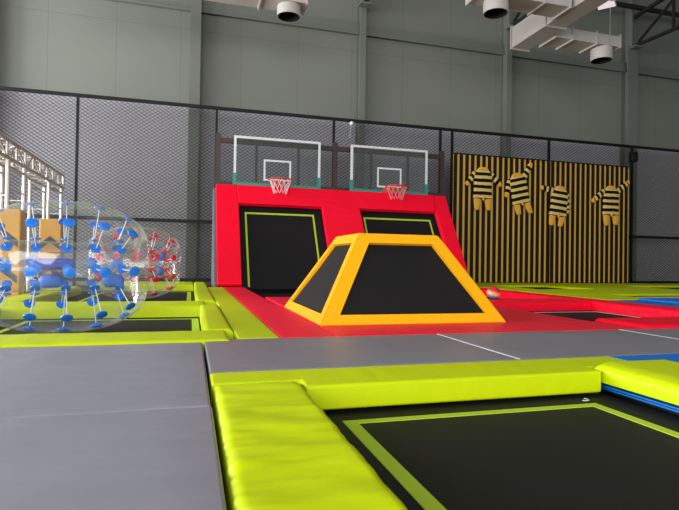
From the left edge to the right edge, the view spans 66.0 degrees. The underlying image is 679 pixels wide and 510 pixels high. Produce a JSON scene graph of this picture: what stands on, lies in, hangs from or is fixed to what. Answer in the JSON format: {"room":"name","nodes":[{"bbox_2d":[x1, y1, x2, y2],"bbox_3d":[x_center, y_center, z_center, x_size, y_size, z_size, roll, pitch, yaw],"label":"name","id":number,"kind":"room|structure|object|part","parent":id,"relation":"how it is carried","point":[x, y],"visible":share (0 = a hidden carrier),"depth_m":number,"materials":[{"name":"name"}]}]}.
{"room":"indoor trampoline park","nodes":[
{"label":"indoor trampoline park","id":0,"kind":"room"},
{"bbox_2d":[0,0,678,149],"bbox_3d":[0.867,-4.007,13.687,27.000,9.640,0.200,1,-1,-16],"label":"wall","id":1,"kind":"structure","parent":0,"point":[94,47],"depth_m":13.36,"materials":[{"name":"grey paint"}]},
{"bbox_2d":[0,90,678,285],"bbox_3d":[0.854,-1.299,13.549,27.000,4.220,0.019,1,-1,-16],"label":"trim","id":2,"kind":"structure","parent":1,"relation":"attached to","point":[82,283],"depth_m":12.27,"materials":[{"name":"grey metal"}]},
{"bbox_2d":[107,0,678,79],"bbox_3d":[0.941,-5.758,13.548,27.000,0.260,0.129,1,-1,-16],"label":"trim","id":3,"kind":"structure","parent":1,"relation":"attached to","point":[181,5],"depth_m":13.64,"materials":[{"name":"grey metal"}]},
{"bbox_2d":[1,286,678,418],"bbox_3d":[4.125,0.828,1.894,27.000,0.200,25.400,1,-1,-16],"label":"floor","id":4,"kind":"structure","parent":0,"point":[84,289],"depth_m":5.68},
{"bbox_2d":[0,208,25,297],"bbox_3d":[-4.625,0.013,7.020,0.660,1.270,0.246,1,-1,-16],"label":"block","id":5,"kind":"object","parent":4,"relation":"on","point":[14,220],"visible":0.58,"depth_m":6.98,"materials":[{"name":"orange"}]},
{"bbox_2d":[0,132,64,291],"bbox_3d":[-4.983,-0.497,7.873,0.360,2.298,5.492,1,-1,-16],"label":"stand","id":6,"kind":"object","parent":4,"relation":"on","point":[9,159],"visible":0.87,"depth_m":8.63,"materials":[{"name":"silver metal"}]},
{"bbox_2d":[4,286,80,301],"bbox_3d":[-4.044,0.570,7.169,0.340,0.129,3.190,1,-1,-16],"label":"pad","id":7,"kind":"object","parent":4,"relation":"on","point":[48,295],"visible":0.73,"depth_m":6.94,"materials":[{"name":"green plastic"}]},
{"bbox_2d":[38,219,63,290],"bbox_3d":[-4.894,0.031,8.898,0.330,1.270,0.306,1,-1,-16],"label":"block","id":8,"kind":"object","parent":4,"relation":"on","point":[51,231],"visible":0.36,"depth_m":8.76,"materials":[{"name":"orange"}]},
{"bbox_2d":[0,317,201,334],"bbox_3d":[-2.086,0.644,4.325,1.865,0.020,2.010,1,-1,-16],"label":"trampoline","id":9,"kind":"object","parent":4,"relation":"on","point":[7,327],"visible":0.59,"depth_m":4.74,"materials":[{"name":"black fabric"}]},
{"bbox_2d":[0,200,149,333],"bbox_3d":[-2.239,0.094,4.270,1.220,1.071,1.071,1,-1,-31],"label":"ball","id":10,"kind":"object","parent":9,"relation":"on","point":[67,266],"visible":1,"depth_m":4.17,"materials":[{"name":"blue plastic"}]},
{"bbox_3d":[-2.296,0.207,4.166,0.170,0.110,0.080,1,-1,-31],"label":"handle","id":11,"kind":"part","parent":10,"relation":"part of","materials":[{"name":"blue plastic"}]},
{"bbox_3d":[-2.063,0.454,4.403,0.009,0.274,0.047,1,-1,30],"label":"cord","id":12,"kind":"part","parent":10,"relation":"part of","materials":[{"name":"white plastic"}]},
{"bbox_3d":[-2.026,-0.257,4.369,0.047,0.274,0.009,1,-1,-2],"label":"cord","id":13,"kind":"part","parent":10,"relation":"part of","materials":[{"name":"white plastic"}]},
{"bbox_3d":[-1.901,0.216,4.402,0.170,0.110,0.080,1,-1,-31],"label":"handle","id":14,"kind":"part","parent":10,"relation":"part of","materials":[{"name":"blue plastic"}]},
{"bbox_2d":[0,301,204,318],"bbox_3d":[-2.838,0.572,5.505,2.770,0.124,0.650,1,-1,-16],"label":"pad","id":15,"kind":"object","parent":4,"relation":"on","point":[142,309],"visible":0.82,"depth_m":5.37,"materials":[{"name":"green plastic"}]},
{"bbox_2d":[0,342,210,418],"bbox_3d":[-1.919,0.557,2.099,2.676,0.134,1.414,1,-1,-16],"label":"floor mat","id":16,"kind":"object","parent":4,"relation":"on","point":[88,379],"visible":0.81,"depth_m":2.14,"materials":[{"name":"grey plastic"}]},
{"bbox_2d":[0,407,226,509],"bbox_3d":[-1.308,0.542,-0.045,2.680,0.133,3.035,1,-1,-16],"label":"floor mat","id":17,"kind":"object","parent":4,"relation":"on","point":[166,459],"visible":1,"depth_m":1.27,"materials":[{"name":"grey plastic"}]},
{"bbox_2d":[0,330,229,352],"bbox_3d":[-2.093,0.552,3.030,2.850,0.130,0.458,1,-1,-16],"label":"pad","id":18,"kind":"object","parent":4,"relation":"on","point":[113,338],"visible":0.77,"depth_m":3.16,"materials":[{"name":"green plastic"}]},
{"bbox_2d":[65,291,194,301],"bbox_3d":[-3.113,0.669,7.838,1.810,0.020,3.990,1,-1,-16],"label":"trampoline","id":19,"kind":"object","parent":4,"relation":"on","point":[102,295],"visible":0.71,"depth_m":8.37,"materials":[{"name":"black fabric"}]},
{"bbox_2d":[95,226,180,298],"bbox_3d":[-3.017,0.117,7.718,1.240,1.074,1.076,1,-1,-25],"label":"ball","id":20,"kind":"object","parent":19,"relation":"on","point":[161,257],"visible":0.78,"depth_m":7.69,"materials":[{"name":"red plastic"}]},
{"bbox_3d":[-2.665,0.131,7.816,0.120,0.340,0.080,1,-1,-25],"label":"handle","id":21,"kind":"part","parent":20,"relation":"part of","materials":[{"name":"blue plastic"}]},
{"bbox_2d":[92,281,193,290],"bbox_3d":[-3.859,0.616,10.465,1.800,0.119,1.450,1,-1,-16],"label":"pad","id":22,"kind":"object","parent":4,"relation":"on","point":[129,286],"visible":0.66,"depth_m":9.87,"materials":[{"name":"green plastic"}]},
{"bbox_2d":[185,0,201,285],"bbox_3d":[-3.382,-4.042,12.214,0.240,9.540,0.310,1,-1,-16],"label":"steel column","id":23,"kind":"structure","parent":4,"relation":"on","point":[195,20],"depth_m":12.05,"materials":[{"name":"grey metal"}]},
{"bbox_2d":[194,282,215,304],"bbox_3d":[-2.267,0.611,8.609,0.227,0.137,4.990,1,-1,-16],"label":"pad","id":24,"kind":"object","parent":4,"relation":"on","point":[201,292],"visible":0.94,"depth_m":7.26,"materials":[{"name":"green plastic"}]},
{"bbox_2d":[200,305,232,338],"bbox_3d":[-1.113,0.583,4.602,0.197,0.136,2.010,1,-1,-16],"label":"pad","id":25,"kind":"object","parent":4,"relation":"on","point":[211,316],"visible":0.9,"depth_m":4.19,"materials":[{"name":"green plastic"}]},
{"bbox_2d":[208,287,278,338],"bbox_3d":[-1.367,0.616,6.355,0.266,0.134,6.258,1,-1,-16],"label":"floor strip","id":26,"kind":"object","parent":4,"relation":"on","point":[243,324],"visible":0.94,"depth_m":4.42,"materials":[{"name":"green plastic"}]},
{"bbox_2d":[265,297,290,306],"bbox_3d":[0.131,0.637,6.551,1.945,0.143,1.260,1,-1,-16],"label":"floor mat","id":27,"kind":"object","parent":4,"relation":"on","point":[280,301],"visible":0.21,"depth_m":6.34,"materials":[{"name":"red plastic"}]},
{"bbox_2d":[223,287,334,337],"bbox_3d":[-1.057,0.622,6.444,0.368,0.133,6.258,1,-1,-16],"label":"floor strip","id":28,"kind":"object","parent":4,"relation":"on","point":[285,324],"visible":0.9,"depth_m":4.55,"materials":[{"name":"red plastic"}]},
{"bbox_2d":[212,381,407,509],"bbox_3d":[0.079,0.550,0.671,0.354,0.128,3.055,1,-1,-16],"label":"pad","id":29,"kind":"object","parent":4,"relation":"on","point":[278,449],"visible":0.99,"depth_m":1.32,"materials":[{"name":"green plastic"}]},
{"bbox_2d":[215,133,444,286],"bbox_3d":[-0.089,-0.892,11.937,5.380,3.340,0.100,1,-1,-16],"label":"steel frame","id":30,"kind":"object","parent":4,"relation":"on","point":[334,148],"visible":0.61,"depth_m":11.88,"materials":[{"name":"brown"}]},
{"bbox_3d":[-0.079,-1.492,11.944,5.180,0.100,0.080,1,-1,-16],"label":"rail","id":31,"kind":"part","parent":30,"relation":"part of","materials":[{"name":"brown metal"}]},
{"bbox_3d":[-0.065,-2.422,11.955,5.180,0.100,0.080,1,-1,-16],"label":"rail","id":32,"kind":"part","parent":30,"relation":"part of","materials":[{"name":"brown metal"}]},
{"bbox_2d":[0,86,678,285],"bbox_3d":[1.402,-1.215,12.896,20.300,4.055,0.095,1,-1,-16],"label":"mesh fence","id":33,"kind":"object","parent":4,"relation":"on","point":[75,217],"visible":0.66,"depth_m":11.61,"materials":[{"name":"black metal"}]},
{"bbox_3d":[-6.899,-0.815,10.559,2.810,0.075,0.045,1,-1,-16],"label":"rail","id":34,"kind":"part","parent":33,"relation":"part of","materials":[{"name":"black metal"}]},
{"bbox_3d":[-5.500,-1.316,10.921,0.050,3.990,0.060,1,-1,-16],"label":"post","id":35,"kind":"part","parent":33,"relation":"part of","materials":[{"name":"black metal"}]},
{"bbox_3d":[-4.158,-0.762,11.338,2.770,0.075,0.045,1,-1,-16],"label":"rail","id":36,"kind":"part","parent":33,"relation":"part of","materials":[{"name":"black metal"}]},
{"bbox_3d":[-2.779,-1.263,11.695,0.050,3.990,0.060,1,-1,-16],"label":"post","id":37,"kind":"part","parent":33,"relation":"part of","materials":[{"name":"black metal"}]},
{"bbox_3d":[-0.163,-1.213,12.438,0.050,3.990,0.060,1,-1,-16],"label":"post","id":38,"kind":"part","parent":33,"relation":"part of","materials":[{"name":"black metal"}]},
{"bbox_3d":[1.437,-3.210,12.907,20.300,0.065,0.070,1,-1,-16],"label":"rail","id":39,"kind":"part","parent":33,"relation":"part of","materials":[{"name":"black metal"}]},
{"bbox_3d":[1.376,0.637,12.862,20.300,0.070,0.060,1,-1,-16],"label":"rail","id":40,"kind":"part","parent":33,"relation":"part of","materials":[{"name":"black metal"}]},
{"bbox_3d":[2.521,-1.161,13.200,0.050,3.990,0.060,1,-1,-16],"label":"post","id":41,"kind":"part","parent":33,"relation":"part of","materials":[{"name":"black metal"}]},
{"bbox_3d":[2.838,-1.155,13.291,0.050,3.990,0.060,1,-1,-16],"label":"post","id":42,"kind":"part","parent":33,"relation":"part of","materials":[{"name":"black metal"}]},
{"bbox_2d":[452,153,549,281],"bbox_3d":[4.220,-0.927,13.588,2.830,3.265,0.051,1,-1,-16],"label":"striped panel","id":43,"kind":"object","parent":33,"relation":"attached to","point":[498,244],"visible":0.93,"depth_m":13.57,"materials":[{"name":"black"}]},
{"bbox_2d":[465,167,501,210],"bbox_3d":[3.692,-1.694,13.348,1.049,1.108,0.113,1,-1,-16],"label":"costume","id":44,"kind":"object","parent":43,"relation":"attached to","point":[482,177],"visible":1,"depth_m":13.30,"materials":[{"name":"fabric"}]},
{"bbox_3d":[3.497,-1.308,13.305,0.194,0.330,0.080,1,-1,-16],"label":"trouser leg","id":45,"kind":"part","parent":44,"relation":"part of","materials":[{"name":"orange fabric"}]},
{"bbox_3d":[3.795,-1.303,13.389,0.194,0.330,0.080,1,-1,-16],"label":"trouser leg","id":46,"kind":"part","parent":44,"relation":"part of","materials":[{"name":"orange fabric"}]},
{"bbox_2d":[504,162,532,214],"bbox_3d":[4.684,-1.746,13.631,0.833,1.406,0.113,1,-1,-16],"label":"costume","id":47,"kind":"object","parent":43,"relation":"attached to","point":[517,184],"visible":1,"depth_m":13.59,"materials":[{"name":"fabric"}]},
{"bbox_3d":[4.636,-1.196,13.627,0.194,0.308,0.080,-12,3,-16],"label":"trouser leg","id":48,"kind":"part","parent":47,"relation":"part of","materials":[{"name":"orange fabric"}]},
{"bbox_3d":[4.941,-1.246,13.715,0.216,0.341,0.080,-12,3,-16],"label":"trouser leg","id":49,"kind":"part","parent":47,"relation":"part of","materials":[{"name":"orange fabric"}]},
{"bbox_3d":[5.617,-1.101,14.081,0.050,3.990,0.060,1,-1,-16],"label":"post","id":50,"kind":"part","parent":33,"relation":"part of","materials":[{"name":"black metal"}]},
{"bbox_2d":[549,160,628,282],"bbox_3d":[6.875,-0.876,14.342,2.570,3.265,0.051,1,-1,-16],"label":"striped panel","id":51,"kind":"object","parent":33,"relation":"attached to","point":[584,249],"visible":1,"depth_m":14.31,"materials":[{"name":"black"}]},
{"bbox_2d":[540,185,569,226],"bbox_3d":[5.744,-1.304,13.929,0.933,1.099,0.113,1,-1,-16],"label":"costume","id":52,"kind":"object","parent":51,"relation":"attached to","point":[559,202],"visible":1,"depth_m":13.92,"materials":[{"name":"fabric"}]},
{"bbox_3d":[5.655,-0.939,13.915,0.194,0.308,0.080,7,-2,-16],"label":"trouser leg","id":53,"kind":"part","parent":52,"relation":"part of","materials":[{"name":"orange fabric"}]},
{"bbox_3d":[5.941,-0.902,13.996,0.203,0.308,0.080,7,-2,-16],"label":"trouser leg","id":54,"kind":"part","parent":52,"relation":"part of","materials":[{"name":"orange fabric"}]},
{"bbox_2d":[591,180,629,225],"bbox_3d":[7.499,-1.453,14.429,1.283,1.292,0.113,1,-1,-16],"label":"costume","id":55,"kind":"object","parent":51,"relation":"attached to","point":[610,195],"visible":1,"depth_m":14.38,"materials":[{"name":"fabric"}]},
{"bbox_3d":[7.333,-0.974,14.393,0.194,0.330,0.080,1,-1,-16],"label":"trouser leg","id":56,"kind":"part","parent":55,"relation":"part of","materials":[{"name":"orange fabric"}]},
{"bbox_3d":[7.629,-0.980,14.477,0.194,0.308,0.080,1,-1,-16],"label":"trouser leg","id":57,"kind":"part","parent":55,"relation":"part of","materials":[{"name":"orange fabric"}]},
{"bbox_3d":[8.281,-1.050,14.837,0.050,3.990,0.060,1,-1,-16],"label":"post","id":58,"kind":"part","parent":33,"relation":"part of","materials":[{"name":"black metal"}]},
{"bbox_2d":[629,151,637,168],"bbox_3d":[8.277,-2.672,14.707,0.180,0.450,0.190,1,-1,-16],"label":"speaker","id":59,"kind":"object","parent":33,"relation":"attached to","point":[633,156],"visible":1,"depth_m":14.65},
{"bbox_3d":[9.657,-0.496,15.264,2.840,0.075,0.045,1,-1,-16],"label":"rail","id":60,"kind":"part","parent":33,"relation":"part of","materials":[{"name":"black metal"}]},
{"bbox_2d":[211,184,468,289],"bbox_3d":[0.011,-0.333,10.899,5.135,2.120,1.844,1,-1,-16],"label":"wall","id":61,"kind":"structure","parent":4,"relation":"on","point":[264,239],"depth_m":10.57,"materials":[{"name":"red plastic"}]},
{"bbox_2d":[233,135,320,193],"bbox_3d":[-1.217,-1.888,10.943,1.920,1.288,0.959,1,-1,-16],"label":"basketball backboard","id":62,"kind":"object","parent":61,"relation":"attached to","point":[276,183],"visible":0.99,"depth_m":11.29,"materials":[{"name":"white paint"}]},
{"bbox_3d":[-1.345,-1.604,11.374,1.920,0.250,0.055,1,-1,-16],"label":"frame","id":63,"kind":"part","parent":62,"relation":"part of","materials":[{"name":"teal paint"}]},
{"bbox_3d":[-1.088,-0.166,10.281,1.760,1.640,1.028,1,-1,-16],"label":"trampoline panel","id":64,"kind":"part","parent":61,"relation":"part of","materials":[{"name":"black fabric"}]},
{"bbox_2d":[349,144,427,199],"bbox_3d":[1.284,-1.840,11.653,1.920,1.288,0.959,1,-1,-16],"label":"basketball backboard","id":65,"kind":"object","parent":61,"relation":"attached to","point":[392,188],"visible":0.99,"depth_m":11.98,"materials":[{"name":"white paint"}]},
{"bbox_3d":[1.156,-1.556,12.085,1.920,0.250,0.055,1,-1,-16],"label":"frame","id":66,"kind":"part","parent":65,"relation":"part of","materials":[{"name":"teal paint"}]},
{"bbox_3d":[1.365,-0.119,10.978,1.820,1.640,1.028,1,-1,-16],"label":"trampoline panel","id":67,"kind":"part","parent":61,"relation":"part of","materials":[{"name":"black fabric"}]},
{"bbox_2d":[354,0,366,188],"bbox_3d":[0.532,-3.967,13.326,0.160,9.540,0.310,1,-1,-16],"label":"steel column","id":68,"kind":"structure","parent":4,"relation":"on","point":[361,11],"depth_m":13.19,"materials":[{"name":"grey metal"}]},
{"bbox_2d":[358,0,372,7],"bbox_3d":[2.287,-7.082,7.362,0.320,2.585,12.124,1,-1,-16],"label":"roof truss","id":69,"kind":"object","parent":68,"relation":"attached to","point":[364,3],"visible":1,"depth_m":13.03,"materials":[{"name":"black metal"}]},
{"bbox_2d":[204,334,518,389],"bbox_3d":[0.053,0.600,2.992,1.584,0.132,0.965,1,-1,-16],"label":"floor mat","id":70,"kind":"object","parent":4,"relation":"on","point":[264,354],"visible":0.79,"depth_m":2.85,"materials":[{"name":"grey plastic"}]},
{"bbox_2d":[257,294,490,298],"bbox_3d":[0.711,0.743,8.810,4.290,0.017,2.710,1,-1,-16],"label":"trampoline","id":71,"kind":"object","parent":4,"relation":"on","point":[261,295],"visible":0.02,"depth_m":9.17,"materials":[{"name":"black fabric"}]},
{"bbox_2d":[282,307,515,326],"bbox_3d":[0.451,0.633,5.062,1.762,0.127,1.740,1,-1,-16],"label":"floor mat","id":72,"kind":"object","parent":4,"relation":"on","point":[296,314],"visible":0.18,"depth_m":4.37,"materials":[{"name":"red plastic"}]},
{"bbox_2d":[284,233,505,325],"bbox_3d":[0.420,0.197,5.004,1.631,0.757,1.621,1,-1,-16],"label":"pyramid obstacle","id":73,"kind":"object","parent":72,"relation":"on","point":[361,279],"visible":0.98,"depth_m":4.46,"materials":[{"name":"black fabric"}]},
{"bbox_3d":[0.420,0.210,5.004,1.586,0.702,1.576,1,-1,-16],"label":"panel","id":74,"kind":"part","parent":73,"relation":"part of","materials":[{"name":"black fabric"}]},
{"bbox_2d":[209,357,624,409],"bbox_3d":[0.498,0.589,2.438,2.137,0.105,0.325,1,-1,-16],"label":"pad","id":75,"kind":"object","parent":4,"relation":"on","point":[373,386],"visible":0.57,"depth_m":2.31,"materials":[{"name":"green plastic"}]},
{"bbox_2d":[319,321,644,336],"bbox_3d":[1.151,0.630,4.082,2.572,0.132,0.508,1,-1,-16],"label":"floor strip","id":76,"kind":"object","parent":4,"relation":"on","point":[340,331],"visible":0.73,"depth_m":4.02,"materials":[{"name":"red plastic"}]},
{"bbox_2d":[323,392,678,509],"bbox_3d":[0.933,0.654,0.999,1.485,0.020,2.820,1,-1,-16],"label":"trampoline","id":77,"kind":"object","parent":4,"relation":"on","point":[550,452],"visible":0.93,"depth_m":1.72,"materials":[{"name":"black fabric"}]},
{"bbox_2d":[477,285,529,288],"bbox_3d":[3.278,0.732,11.011,0.850,0.128,1.560,1,-1,-16],"label":"pad","id":78,"kind":"object","parent":4,"relation":"on","point":[480,286],"visible":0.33,"depth_m":10.80,"materials":[{"name":"yellow plastic"}]},
{"bbox_2d":[500,10,511,156],"bbox_3d":[4.601,-3.889,14.482,0.160,9.540,0.310,1,-1,-16],"label":"steel column","id":79,"kind":"structure","parent":4,"relation":"on","point":[506,60],"depth_m":14.46,"materials":[{"name":"grey metal"}]},
{"bbox_2d":[505,12,527,29],"bbox_3d":[6.355,-7.003,8.518,0.320,2.585,12.124,1,-1,-16],"label":"roof truss","id":80,"kind":"object","parent":79,"relation":"attached to","point":[515,21],"visible":0.45,"depth_m":14.03,"materials":[{"name":"black metal"}]},
{"bbox_2d":[479,287,580,298],"bbox_3d":[3.055,0.708,9.253,0.440,0.128,3.060,1,-1,-16],"label":"pad","id":81,"kind":"object","parent":4,"relation":"on","point":[504,294],"visible":0.52,"depth_m":8.73,"materials":[{"name":"red plastic"}]},
{"bbox_2d":[488,298,590,310],"bbox_3d":[2.217,0.672,7.082,2.320,0.122,0.620,1,-1,-16],"label":"pad","id":82,"kind":"object","parent":4,"relation":"on","point":[550,304],"visible":0.59,"depth_m":6.95,"materials":[{"name":"red plastic"}]},
{"bbox_2d":[487,286,499,298],"bbox_3d":[2.143,0.525,7.280,0.179,0.180,0.180,1,-1,5],"label":"ball","id":83,"kind":"object","parent":82,"relation":"on","point":[493,292],"visible":1,"depth_m":7.22,"materials":[{"name":"multicoloured plastic"}]},
{"bbox_2d":[520,287,560,288],"bbox_3d":[4.360,0.745,11.319,1.380,0.017,1.580,1,-1,-16],"label":"trampoline","id":84,"kind":"object","parent":4,"relation":"on","point":[520,287],"visible":0.14,"depth_m":11.71,"materials":[{"name":"black fabric"}]},
{"bbox_2d":[494,306,590,322],"bbox_3d":[1.629,0.656,5.532,0.740,0.130,2.000,1,-1,-16],"label":"floor mat","id":85,"kind":"object","parent":4,"relation":"on","point":[513,315],"visible":0.27,"depth_m":4.93,"materials":[{"name":"red plastic"}]},
{"bbox_2d":[476,283,608,286],"bbox_3d":[4.534,0.773,12.901,4.000,0.129,1.350,1,-1,-16],"label":"pad","id":86,"kind":"object","parent":4,"relation":"on","point":[495,284],"visible":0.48,"depth_m":12.71,"materials":[{"name":"yellow plastic"}]},
{"bbox_2d":[437,330,678,359],"bbox_3d":[1.566,0.629,3.422,1.564,0.133,0.965,1,-1,-16],"label":"floor mat","id":87,"kind":"object","parent":4,"relation":"on","point":[535,345],"visible":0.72,"depth_m":3.33,"materials":[{"name":"grey plastic"}]},
{"bbox_2d":[535,311,634,321],"bbox_3d":[2.833,0.741,5.915,1.770,0.020,1.940,1,-1,-16],"label":"trampoline","id":88,"kind":"object","parent":4,"relation":"on","point":[591,316],"visible":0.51,"depth_m":6.49,"materials":[{"name":"black fabric"}]},
{"bbox_2d":[501,289,678,295],"bbox_3d":[6.546,0.776,10.302,6.750,0.128,1.550,1,-1,-16],"label":"pad","id":89,"kind":"object","parent":4,"relation":"on","point":[624,292],"visible":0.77,"depth_m":9.68,"materials":[{"name":"yellow plastic"}]},
{"bbox_2d":[554,294,646,299],"bbox_3d":[4.186,0.714,8.218,1.130,0.128,1.130,1,-1,-16],"label":"pad","id":90,"kind":"object","parent":4,"relation":"on","point":[593,296],"visible":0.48,"depth_m":8.13,"materials":[{"name":"yellow plastic"}]},
{"bbox_2d":[545,285,664,288],"bbox_3d":[6.043,0.783,11.797,2.100,0.131,1.560,1,-1,-16],"label":"pad","id":91,"kind":"object","parent":4,"relation":"on","point":[548,286],"visible":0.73,"depth_m":11.71,"materials":[{"name":"yellow plastic"}]},
{"bbox_2d":[562,298,678,316],"bbox_3d":[3.819,0.689,6.529,0.440,0.127,2.560,1,-1,-16],"label":"pad","id":92,"kind":"object","parent":4,"relation":"on","point":[625,308],"visible":0.84,"depth_m":6.52,"materials":[{"name":"red plastic"}]},
{"bbox_2d":[619,0,637,280],"bbox_3d":[8.630,-3.811,15.627,0.360,9.540,0.310,1,-1,-16],"label":"steel column","id":93,"kind":"structure","parent":4,"relation":"on","point":[628,114],"depth_m":15.53,"materials":[{"name":"grey metal"}]},
{"bbox_2d":[629,0,678,49],"bbox_3d":[10.385,-6.926,9.663,0.320,2.585,12.124,1,-1,-16],"label":"roof truss","id":94,"kind":"object","parent":93,"relation":"attached to","point":[639,45],"visible":1,"depth_m":14.79,"materials":[{"name":"black metal"}]},
{"bbox_3d":[8.745,-6.107,15.379,0.320,0.050,0.220,1,-1,-16],"label":"seat plate","id":95,"kind":"part","parent":94,"relation":"part of","materials":[{"name":"grey metal"}]},
{"bbox_2d":[616,1,678,17],"bbox_3d":[9.287,-7.174,15.375,10.000,0.100,0.100,1,-1,-16],"label":"strut","id":96,"kind":"object","parent":94,"relation":"attached to","point":[619,4],"visible":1,"depth_m":15.20,"materials":[{"name":"black metal"}]},
{"bbox_2d":[579,283,678,286],"bbox_3d":[9.405,0.867,14.285,6.070,0.129,1.350,1,-1,-16],"label":"pad","id":97,"kind":"object","parent":4,"relation":"on","point":[609,284],"visible":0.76,"depth_m":13.70,"materials":[{"name":"yellow plastic"}]},
{"bbox_2d":[595,317,678,328],"bbox_3d":[3.579,0.666,4.813,2.460,0.155,0.570,1,-1,-16],"label":"pad","id":98,"kind":"object","parent":4,"relation":"on","point":[641,322],"visible":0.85,"depth_m":4.51,"materials":[{"name":"red plastic"}]},
{"bbox_2d":[603,389,678,415],"bbox_3d":[1.886,0.654,1.166,0.370,0.018,3.020,1,-1,-16],"label":"support rail","id":99,"kind":"object","parent":4,"relation":"on","point":[610,392],"visible":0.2,"depth_m":2.34,"materials":[{"name":"black metal"}]},
{"bbox_2d":[601,383,678,412],"bbox_3d":[1.865,0.631,1.160,0.415,0.024,3.020,1,-1,-16],"label":"board","id":100,"kind":"object","parent":99,"relation":"on","point":[669,406],"visible":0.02,"depth_m":2.31,"materials":[{"name":"blue plastic"}]},
{"bbox_2d":[594,360,678,405],"bbox_3d":[1.863,0.557,1.163,0.440,0.093,3.025,1,-1,-16],"label":"pad","id":101,"kind":"object","parent":100,"relation":"on","point":[657,379],"visible":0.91,"depth_m":2.34,"materials":[{"name":"yellow plastic"}]},
{"bbox_2d":[609,300,678,306],"bbox_3d":[5.916,0.739,6.958,3.790,0.133,2.200,1,-1,-16],"label":"floor mat","id":102,"kind":"object","parent":4,"relation":"on","point":[629,301],"visible":0.33,"depth_m":7.14,"materials":[{"name":"blue plastic"}]},
{"bbox_2d":[638,298,678,303],"bbox_3d":[6.036,0.668,7.621,3.200,0.030,0.970,1,-1,-16],"label":"pad","id":103,"kind":"object","parent":102,"relation":"on","point":[667,300],"visible":1,"depth_m":7.42,"materials":[{"name":"blue plastic"}]},
{"bbox_2d":[612,353,678,361],"bbox_3d":[3.268,0.637,1.691,2.765,0.130,3.275,1,-1,-16],"label":"floor mat","id":104,"kind":"object","parent":4,"relation":"on","point":[671,357],"visible":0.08,"depth_m":2.86,"materials":[{"name":"blue plastic"}]},
{"bbox_2d":[619,328,678,338],"bbox_3d":[3.118,0.658,3.863,1.666,0.133,0.965,1,-1,-16],"label":"floor mat","id":105,"kind":"object","parent":4,"relation":"on","point":[673,333],"visible":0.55,"depth_m":3.98,"materials":[{"name":"grey plastic"}]},
{"bbox_2d":[633,296,678,297],"bbox_3d":[6.708,0.739,9.018,4.140,0.020,0.990,1,-1,-16],"label":"trampoline","id":106,"kind":"object","parent":4,"relation":"on","point":[633,296],"visible":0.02,"depth_m":8.89,"materials":[{"name":"black fabric"}]},
{"bbox_2d":[651,287,678,288],"bbox_3d":[8.933,0.833,12.618,3.890,0.017,1.580,1,-1,-16],"label":"trampoline","id":107,"kind":"object","parent":4,"relation":"on","point":[651,287],"visible":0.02,"depth_m":13.13,"materials":[{"name":"black fabric"}]},
{"bbox_3d":[4.239,-8.963,1.789,27.200,0.100,25.000,1,-1,-16],"label":"ceiling","id":108,"kind":"structure","parent":0,"visible":0},
{"bbox_2d":[207,0,307,22],"bbox_3d":[-2.860,-6.828,9.798,4.600,4.210,0.550,1,-1,-16],"label":"air duct","id":109,"kind":"object","parent":108,"relation":"hanging from","point":[289,11],"visible":1,"depth_m":10.19,"materials":[{"name":"white metal"}]},
{"bbox_2d":[465,0,571,19],"bbox_3d":[3.500,-6.707,10.129,2.020,4.240,0.550,1,-1,-16],"label":"air duct","id":110,"kind":"object","parent":108,"relation":"hanging from","point":[492,9],"visible":1,"depth_m":10.11,"materials":[{"name":"white metal"}]},
{"bbox_2d":[510,0,613,51],"bbox_3d":[5.397,-6.803,8.107,0.510,4.035,8.550,1,-1,-16],"label":"air duct","id":111,"kind":"object","parent":108,"relation":"hanging from","point":[531,31],"visible":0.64,"depth_m":11.22,"materials":[{"name":"white metal"}]},
{"bbox_2d":[538,7,621,64],"bbox_3d":[5.510,-6.634,11.979,1.820,4.280,0.570,1,-1,-16],"label":"air duct","id":112,"kind":"object","parent":108,"relation":"hanging from","point":[601,47],"visible":0.96,"depth_m":11.85,"materials":[{"name":"white metal"}]},
{"bbox_3d":[6.163,-6.764,11.885,0.020,4.000,0.017,1,-1,-16],"label":"hanger rod","id":113,"kind":"part","parent":112,"relation":"part of","materials":[{"name":"grey metal"}]},
{"bbox_2d":[597,0,616,9],"bbox_3d":[5.365,-6.899,10.495,0.340,3.788,0.340,0,-1,34],"label":"panel light","id":114,"kind":"object","parent":108,"relation":"hanging from","point":[608,4],"visible":0.59,"depth_m":10.49,"materials":[{"name":"white paint"}]}
]}

